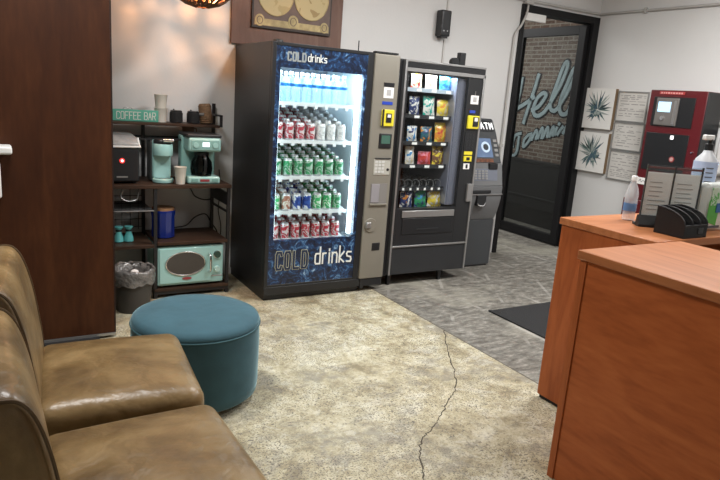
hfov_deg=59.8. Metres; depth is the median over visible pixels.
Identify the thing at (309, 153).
drink can
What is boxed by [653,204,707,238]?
desk organizer
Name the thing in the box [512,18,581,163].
wall
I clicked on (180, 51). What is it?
wall
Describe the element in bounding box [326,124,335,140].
drink can
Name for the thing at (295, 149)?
drink can
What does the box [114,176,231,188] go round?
countertop
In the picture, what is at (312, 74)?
water bottle
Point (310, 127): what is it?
drink can
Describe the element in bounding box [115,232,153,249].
shelf
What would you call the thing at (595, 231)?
desk
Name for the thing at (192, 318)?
cushion
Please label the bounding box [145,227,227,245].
shelf
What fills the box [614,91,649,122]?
framed document
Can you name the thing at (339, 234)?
tray
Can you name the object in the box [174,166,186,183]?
paper cup
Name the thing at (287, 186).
drink can
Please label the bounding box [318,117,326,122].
drink can
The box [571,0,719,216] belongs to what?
wall
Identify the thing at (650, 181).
print
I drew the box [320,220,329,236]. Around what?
drink can
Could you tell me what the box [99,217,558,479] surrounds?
floor
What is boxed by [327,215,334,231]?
drink can
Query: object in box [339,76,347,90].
water bottle
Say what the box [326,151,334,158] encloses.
drink can
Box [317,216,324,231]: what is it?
drink can
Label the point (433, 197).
snack bag
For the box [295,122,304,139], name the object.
drink can
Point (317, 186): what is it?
drink can
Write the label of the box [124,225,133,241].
shaker
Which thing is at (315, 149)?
drink can
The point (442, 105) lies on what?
snack bag
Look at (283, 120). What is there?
drink can
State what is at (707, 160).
spray bottle
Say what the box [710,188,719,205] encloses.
print
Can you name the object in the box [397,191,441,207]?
snack bags
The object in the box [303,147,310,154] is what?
drink can
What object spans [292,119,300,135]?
drink can
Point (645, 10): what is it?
ceiling
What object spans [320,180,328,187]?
drink can
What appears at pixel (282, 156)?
drink can
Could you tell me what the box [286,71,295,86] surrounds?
water bottle
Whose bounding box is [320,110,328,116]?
drink can
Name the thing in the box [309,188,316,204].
drink can
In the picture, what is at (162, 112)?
paper cup
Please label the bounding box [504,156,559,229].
panel
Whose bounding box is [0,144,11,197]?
door handle
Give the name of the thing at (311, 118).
drink can
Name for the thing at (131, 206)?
wire shelf
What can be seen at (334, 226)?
drink can
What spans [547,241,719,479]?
counter
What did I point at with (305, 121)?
drink can
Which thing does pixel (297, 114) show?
drink can
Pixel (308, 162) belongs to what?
drink can
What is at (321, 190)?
drink can
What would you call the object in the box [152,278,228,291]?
shelf
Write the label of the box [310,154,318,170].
drink can
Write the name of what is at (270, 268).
machine
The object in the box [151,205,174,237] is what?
jar
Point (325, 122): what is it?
drink can
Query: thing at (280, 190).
drink can
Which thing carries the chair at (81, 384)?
on the floor
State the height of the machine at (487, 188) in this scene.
1.375 m
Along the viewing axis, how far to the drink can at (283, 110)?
4.65 m
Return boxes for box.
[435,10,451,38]
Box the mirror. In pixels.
[445,79,466,204]
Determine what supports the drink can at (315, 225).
in the machine at (270, 268)
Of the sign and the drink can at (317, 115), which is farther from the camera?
the drink can at (317, 115)
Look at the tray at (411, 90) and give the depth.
5.09 m
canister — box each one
[169,109,182,122]
[187,110,199,123]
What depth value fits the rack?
4.49 m
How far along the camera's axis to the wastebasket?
4.08 m
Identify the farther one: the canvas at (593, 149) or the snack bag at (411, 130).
the canvas at (593, 149)
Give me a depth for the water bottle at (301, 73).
4.38 m
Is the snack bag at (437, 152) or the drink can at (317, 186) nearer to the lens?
the drink can at (317, 186)
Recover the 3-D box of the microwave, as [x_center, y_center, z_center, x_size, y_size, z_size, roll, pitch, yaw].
[-1.284,0.152,4.615,0.475,0.298,0.393,-3,15,-30]
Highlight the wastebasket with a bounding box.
[115,260,155,313]
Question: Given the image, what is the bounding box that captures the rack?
[113,103,231,298]
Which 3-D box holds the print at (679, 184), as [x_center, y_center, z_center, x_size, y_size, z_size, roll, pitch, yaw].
[1.562,-0.202,3.023,0.080,0.136,0.001,5,13,2]
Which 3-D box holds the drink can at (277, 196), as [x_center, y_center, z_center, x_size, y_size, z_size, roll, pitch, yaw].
[-0.612,-0.275,4.505,0.065,0.121,0.066,1,13,-15]
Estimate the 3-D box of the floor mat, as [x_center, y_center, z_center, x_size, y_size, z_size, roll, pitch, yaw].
[1.681,0.616,4.536,1.095,0.011,1.000,-3,15,-30]
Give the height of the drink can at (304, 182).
0.121 m
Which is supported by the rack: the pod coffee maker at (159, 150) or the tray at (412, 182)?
the pod coffee maker at (159, 150)
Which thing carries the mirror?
attached to the machine at (427, 238)
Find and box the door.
[491,4,600,252]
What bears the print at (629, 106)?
attached to the framed document at (632, 106)
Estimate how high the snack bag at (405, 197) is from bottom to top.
0.135 m
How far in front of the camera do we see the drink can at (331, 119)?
4.71 m
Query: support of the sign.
on the rack
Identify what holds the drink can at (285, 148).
in the machine at (270, 268)
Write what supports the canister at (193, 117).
on the rack
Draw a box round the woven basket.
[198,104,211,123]
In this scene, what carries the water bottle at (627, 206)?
on the desk at (595, 231)
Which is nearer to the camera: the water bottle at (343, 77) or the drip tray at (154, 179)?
the drip tray at (154, 179)
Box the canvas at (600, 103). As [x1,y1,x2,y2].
[582,88,618,129]
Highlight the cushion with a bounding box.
[130,294,259,343]
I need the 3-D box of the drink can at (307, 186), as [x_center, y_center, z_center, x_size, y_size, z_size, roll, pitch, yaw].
[-0.391,-0.365,4.781,0.065,0.121,0.066,14,16,35]
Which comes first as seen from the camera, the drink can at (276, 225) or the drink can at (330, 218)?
the drink can at (276, 225)
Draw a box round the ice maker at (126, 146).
[113,131,140,182]
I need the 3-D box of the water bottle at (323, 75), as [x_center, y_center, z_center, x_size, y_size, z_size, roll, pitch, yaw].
[-0.266,-1.078,4.495,0.064,0.214,0.063,-3,15,-30]
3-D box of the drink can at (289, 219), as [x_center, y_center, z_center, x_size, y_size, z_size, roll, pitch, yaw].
[-0.517,-0.111,4.691,0.065,0.121,0.066,14,16,35]
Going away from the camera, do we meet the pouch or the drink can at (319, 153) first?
the pouch
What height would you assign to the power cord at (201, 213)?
0.328 m
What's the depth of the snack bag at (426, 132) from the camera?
5.10 m
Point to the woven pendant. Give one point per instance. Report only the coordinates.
(208, 4)
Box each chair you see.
[0,244,203,435]
[0,307,266,479]
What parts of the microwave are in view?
door, handle, knob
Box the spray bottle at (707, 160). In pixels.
[691,135,718,182]
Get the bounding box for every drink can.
[273,222,278,239]
[275,193,279,210]
[276,158,280,175]
[276,184,282,192]
[276,217,284,233]
[277,150,284,157]
[278,121,282,138]
[278,188,286,205]
[279,114,285,120]
[279,154,287,170]
[280,108,288,114]
[280,222,288,238]
[281,118,289,134]
[281,180,289,188]
[281,193,290,209]
[282,146,290,153]
[282,158,291,175]
[283,214,291,221]
[284,111,292,117]
[284,122,293,139]
[285,184,292,192]
[286,150,294,157]
[287,217,295,233]
[288,115,296,121]
[288,188,296,204]
[290,154,298,170]
[290,221,299,238]
[291,109,298,114]
[291,180,299,187]
[291,193,300,209]
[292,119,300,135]
[293,147,300,153]
[293,158,302,175]
[294,112,302,118]
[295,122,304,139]
[295,184,303,192]
[296,150,304,157]
[297,216,305,232]
[298,115,306,121]
[298,188,306,204]
[300,154,308,170]
[300,221,309,237]
[301,109,308,115]
[301,180,309,187]
[302,119,310,135]
[302,192,310,209]
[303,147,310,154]
[304,158,312,175]
[305,113,312,118]
[305,123,314,139]
[305,184,312,192]
[307,151,314,157]
[307,216,315,232]
[308,116,316,122]
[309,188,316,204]
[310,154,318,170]
[310,220,319,237]
[311,110,318,115]
[311,180,318,187]
[312,120,320,136]
[312,192,320,208]
[313,147,320,154]
[314,158,322,175]
[315,113,322,119]
[315,184,322,191]
[316,123,325,140]
[316,151,324,158]
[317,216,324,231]
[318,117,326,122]
[319,188,326,204]
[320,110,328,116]
[320,155,328,170]
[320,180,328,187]
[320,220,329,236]
[322,147,330,154]
[322,192,330,208]
[323,120,330,136]
[324,159,332,175]
[324,184,332,191]
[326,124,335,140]
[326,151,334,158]
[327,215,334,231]
[328,117,336,123]
[328,188,336,203]
[330,155,338,171]
[330,220,338,235]
[332,121,340,136]
[332,192,340,208]
[334,159,342,175]
[336,124,345,140]
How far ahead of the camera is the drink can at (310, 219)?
4.74 m
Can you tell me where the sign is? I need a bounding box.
[113,107,157,121]
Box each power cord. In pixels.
[174,213,216,231]
[218,169,220,233]
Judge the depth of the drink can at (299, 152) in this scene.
4.65 m
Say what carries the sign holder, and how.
on the desk at (595, 231)
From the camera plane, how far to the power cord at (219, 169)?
4.95 m
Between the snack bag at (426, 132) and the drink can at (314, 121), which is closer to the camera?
the drink can at (314, 121)
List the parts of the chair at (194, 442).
backrest, seat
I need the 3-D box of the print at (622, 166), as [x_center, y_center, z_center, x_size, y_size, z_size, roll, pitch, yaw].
[2.695,-0.755,6.409,0.001,0.227,0.300,-3,15,-30]
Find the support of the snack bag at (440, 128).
on the machine at (427, 238)
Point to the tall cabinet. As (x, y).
(57, 199)
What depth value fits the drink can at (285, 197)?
4.52 m
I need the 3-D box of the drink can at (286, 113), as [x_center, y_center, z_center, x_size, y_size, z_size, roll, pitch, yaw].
[-0.531,-0.888,4.636,0.066,0.121,0.065,13,16,33]
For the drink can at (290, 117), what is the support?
in the machine at (270, 268)
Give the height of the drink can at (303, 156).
0.121 m
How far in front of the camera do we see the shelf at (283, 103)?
4.44 m
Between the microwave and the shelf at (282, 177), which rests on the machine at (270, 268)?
the shelf at (282, 177)
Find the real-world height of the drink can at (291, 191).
0.121 m
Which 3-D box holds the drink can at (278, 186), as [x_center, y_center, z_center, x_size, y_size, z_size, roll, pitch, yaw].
[-0.607,-0.352,4.655,0.065,0.121,0.066,1,13,-15]
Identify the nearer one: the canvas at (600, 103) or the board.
the board
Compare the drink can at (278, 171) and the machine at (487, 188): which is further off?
the machine at (487, 188)
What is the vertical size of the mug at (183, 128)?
0.070 m
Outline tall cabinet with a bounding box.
[0,0,115,346]
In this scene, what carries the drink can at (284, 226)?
in the machine at (270, 268)
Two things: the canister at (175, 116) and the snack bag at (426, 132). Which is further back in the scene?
the snack bag at (426, 132)
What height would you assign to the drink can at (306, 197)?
0.121 m
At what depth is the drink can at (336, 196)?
4.73 m
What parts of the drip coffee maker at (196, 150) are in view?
tank, lid, carafe lid, control panel, carafe handle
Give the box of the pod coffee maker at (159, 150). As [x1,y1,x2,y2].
[147,138,173,182]
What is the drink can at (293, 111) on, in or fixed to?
in the machine at (270, 268)
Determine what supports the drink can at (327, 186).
in the machine at (270, 268)
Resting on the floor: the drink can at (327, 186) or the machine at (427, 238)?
the machine at (427, 238)
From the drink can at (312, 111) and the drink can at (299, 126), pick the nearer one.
the drink can at (299, 126)
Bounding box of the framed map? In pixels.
[251,0,331,35]
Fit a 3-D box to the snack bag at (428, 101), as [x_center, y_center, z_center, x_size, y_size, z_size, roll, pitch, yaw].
[0.556,-1.085,5.065,0.123,0.161,0.049,-5,16,-34]
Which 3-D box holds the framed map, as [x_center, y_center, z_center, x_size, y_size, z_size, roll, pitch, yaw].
[-0.513,-1.880,4.829,0.665,0.520,0.033,-3,15,-30]
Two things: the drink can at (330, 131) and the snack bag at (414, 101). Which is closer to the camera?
the drink can at (330, 131)
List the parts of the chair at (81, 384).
backrest, seat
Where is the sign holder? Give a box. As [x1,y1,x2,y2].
[632,164,704,227]
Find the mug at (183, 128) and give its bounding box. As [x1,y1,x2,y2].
[182,127,196,131]
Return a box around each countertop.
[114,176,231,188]
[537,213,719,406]
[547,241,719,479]
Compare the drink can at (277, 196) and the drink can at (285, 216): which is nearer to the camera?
the drink can at (277, 196)
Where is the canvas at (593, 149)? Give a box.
[575,131,611,173]
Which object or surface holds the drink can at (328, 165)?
in the machine at (270, 268)
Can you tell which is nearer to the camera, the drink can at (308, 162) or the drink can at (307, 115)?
the drink can at (308, 162)
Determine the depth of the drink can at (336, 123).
4.66 m
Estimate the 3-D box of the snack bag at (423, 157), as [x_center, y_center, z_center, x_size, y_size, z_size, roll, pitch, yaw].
[0.528,-0.677,5.157,0.124,0.113,0.049,-3,15,-28]
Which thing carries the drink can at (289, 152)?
in the machine at (270, 268)
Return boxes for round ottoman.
[129,294,260,411]
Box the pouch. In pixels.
[697,182,719,230]
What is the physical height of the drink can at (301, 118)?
0.121 m
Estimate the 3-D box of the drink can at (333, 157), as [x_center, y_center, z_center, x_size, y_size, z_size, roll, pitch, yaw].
[-0.195,-0.583,4.755,0.065,0.121,0.066,14,16,35]
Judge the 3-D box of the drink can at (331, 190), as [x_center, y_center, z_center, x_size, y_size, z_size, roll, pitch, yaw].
[-0.213,-0.337,4.811,0.065,0.121,0.066,6,13,7]
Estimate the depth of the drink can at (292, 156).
4.55 m
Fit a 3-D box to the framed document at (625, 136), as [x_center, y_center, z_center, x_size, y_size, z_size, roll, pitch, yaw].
[2.712,-1.047,6.348,0.017,0.278,0.355,-3,15,-30]
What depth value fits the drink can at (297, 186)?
4.71 m
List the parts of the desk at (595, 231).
panel, panel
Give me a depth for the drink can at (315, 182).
4.84 m
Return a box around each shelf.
[113,120,219,127]
[114,201,152,210]
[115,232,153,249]
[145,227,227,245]
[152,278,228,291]
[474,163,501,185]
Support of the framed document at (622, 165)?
attached to the wall at (676, 49)
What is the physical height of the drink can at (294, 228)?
0.121 m
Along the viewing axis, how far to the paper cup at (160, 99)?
4.37 m
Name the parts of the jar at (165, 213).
lid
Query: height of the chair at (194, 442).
0.862 m
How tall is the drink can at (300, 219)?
0.121 m
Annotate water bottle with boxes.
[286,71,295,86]
[297,72,305,86]
[308,73,316,87]
[319,74,327,88]
[329,75,337,89]
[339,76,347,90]
[622,175,637,211]
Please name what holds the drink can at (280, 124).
in the machine at (270, 268)
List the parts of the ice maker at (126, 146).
lid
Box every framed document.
[606,150,640,182]
[610,122,645,152]
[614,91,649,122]
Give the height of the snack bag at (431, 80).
0.132 m
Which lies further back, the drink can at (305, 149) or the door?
the door
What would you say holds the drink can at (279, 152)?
in the machine at (270, 268)
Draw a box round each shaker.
[114,226,123,242]
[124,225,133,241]
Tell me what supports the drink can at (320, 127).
in the machine at (270, 268)
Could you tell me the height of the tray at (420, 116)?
0.097 m
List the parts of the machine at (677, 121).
panel, header plate, panel, panel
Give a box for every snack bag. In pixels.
[399,191,412,206]
[405,146,413,163]
[406,125,416,140]
[409,96,419,113]
[411,73,421,87]
[414,190,425,206]
[417,151,430,163]
[420,126,431,141]
[423,96,434,114]
[425,75,436,88]
[427,191,440,206]
[432,146,442,163]
[434,122,445,141]
[436,100,447,115]
[439,76,451,89]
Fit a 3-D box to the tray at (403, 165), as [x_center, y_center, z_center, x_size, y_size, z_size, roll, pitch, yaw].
[0.371,-0.700,5.338,0.470,0.097,0.579,-3,15,-30]
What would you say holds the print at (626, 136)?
attached to the framed document at (625, 136)
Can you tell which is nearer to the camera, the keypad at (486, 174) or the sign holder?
the sign holder
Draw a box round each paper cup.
[154,94,166,107]
[154,107,167,121]
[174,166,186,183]
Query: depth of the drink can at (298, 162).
4.51 m
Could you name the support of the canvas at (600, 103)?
attached to the wall at (676, 49)
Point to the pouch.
(709, 198)
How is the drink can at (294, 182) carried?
in the machine at (270, 268)
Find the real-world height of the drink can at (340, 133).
0.121 m
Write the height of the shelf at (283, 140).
0.174 m
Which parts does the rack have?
post, post, cross rail, rail, post, plate, post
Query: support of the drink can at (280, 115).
in the machine at (270, 268)
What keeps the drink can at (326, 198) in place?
in the machine at (270, 268)
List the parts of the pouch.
green panel, blue panel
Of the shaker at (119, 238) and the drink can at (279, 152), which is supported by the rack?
the shaker at (119, 238)
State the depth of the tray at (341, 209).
4.62 m
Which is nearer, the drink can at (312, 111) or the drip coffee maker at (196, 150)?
the drip coffee maker at (196, 150)
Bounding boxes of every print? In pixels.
[610,154,637,178]
[616,126,640,146]
[618,95,646,117]
[646,181,664,209]
[675,184,692,203]
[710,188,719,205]
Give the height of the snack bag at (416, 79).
0.127 m
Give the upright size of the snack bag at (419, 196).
0.140 m
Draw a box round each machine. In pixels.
[230,39,400,299]
[382,52,486,284]
[464,118,502,266]
[621,90,719,213]
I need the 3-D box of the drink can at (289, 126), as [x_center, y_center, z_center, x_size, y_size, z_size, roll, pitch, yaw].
[-0.502,-0.774,4.433,0.065,0.121,0.066,6,13,7]
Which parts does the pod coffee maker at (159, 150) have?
lid, handle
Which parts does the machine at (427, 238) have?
leg, kick panel, door, leg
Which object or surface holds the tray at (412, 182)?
on the machine at (427, 238)
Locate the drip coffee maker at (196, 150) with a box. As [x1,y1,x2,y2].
[178,131,221,183]
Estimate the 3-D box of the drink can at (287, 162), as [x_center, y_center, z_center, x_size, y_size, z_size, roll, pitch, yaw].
[-0.521,-0.525,4.490,0.066,0.121,0.065,13,16,33]
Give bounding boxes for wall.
[111,0,601,273]
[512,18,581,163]
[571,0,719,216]
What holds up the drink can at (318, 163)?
in the machine at (270, 268)
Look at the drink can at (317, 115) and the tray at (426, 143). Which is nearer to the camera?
the drink can at (317, 115)
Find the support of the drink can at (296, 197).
in the machine at (270, 268)
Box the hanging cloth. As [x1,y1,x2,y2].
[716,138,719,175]
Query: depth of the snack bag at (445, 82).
5.07 m
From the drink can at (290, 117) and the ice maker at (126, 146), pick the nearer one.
the ice maker at (126, 146)
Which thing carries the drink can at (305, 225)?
in the machine at (270, 268)
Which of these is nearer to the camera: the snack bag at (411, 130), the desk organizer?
the desk organizer
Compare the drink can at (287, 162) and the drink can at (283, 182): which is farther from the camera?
the drink can at (283, 182)
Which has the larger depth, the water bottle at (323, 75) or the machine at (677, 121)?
the machine at (677, 121)
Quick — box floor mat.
[488,302,549,338]
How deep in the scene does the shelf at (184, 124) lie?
4.38 m
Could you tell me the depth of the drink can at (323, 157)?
4.68 m
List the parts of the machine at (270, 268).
lock plate, coin door, service panel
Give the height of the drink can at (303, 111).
0.121 m
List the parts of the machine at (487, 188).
lock handle, sign panel, edge trim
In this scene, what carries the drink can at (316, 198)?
in the machine at (270, 268)
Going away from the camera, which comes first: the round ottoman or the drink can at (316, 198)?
the round ottoman
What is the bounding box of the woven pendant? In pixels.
[180,0,229,8]
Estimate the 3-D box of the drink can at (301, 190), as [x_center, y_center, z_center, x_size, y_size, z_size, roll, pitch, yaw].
[-0.429,-0.324,4.685,0.066,0.121,0.065,4,13,0]
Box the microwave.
[147,237,222,286]
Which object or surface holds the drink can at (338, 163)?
in the machine at (270, 268)
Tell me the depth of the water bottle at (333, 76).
4.51 m
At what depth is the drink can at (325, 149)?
4.83 m
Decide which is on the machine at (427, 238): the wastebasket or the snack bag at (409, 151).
the snack bag at (409, 151)
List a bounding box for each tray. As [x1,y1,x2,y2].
[152,177,173,182]
[275,204,345,216]
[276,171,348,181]
[277,232,341,239]
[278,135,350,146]
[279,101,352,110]
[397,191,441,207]
[399,174,443,190]
[401,152,445,167]
[403,130,447,145]
[405,105,450,119]
[408,79,452,94]
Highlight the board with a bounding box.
[230,0,342,47]
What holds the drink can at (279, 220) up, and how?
in the machine at (270, 268)

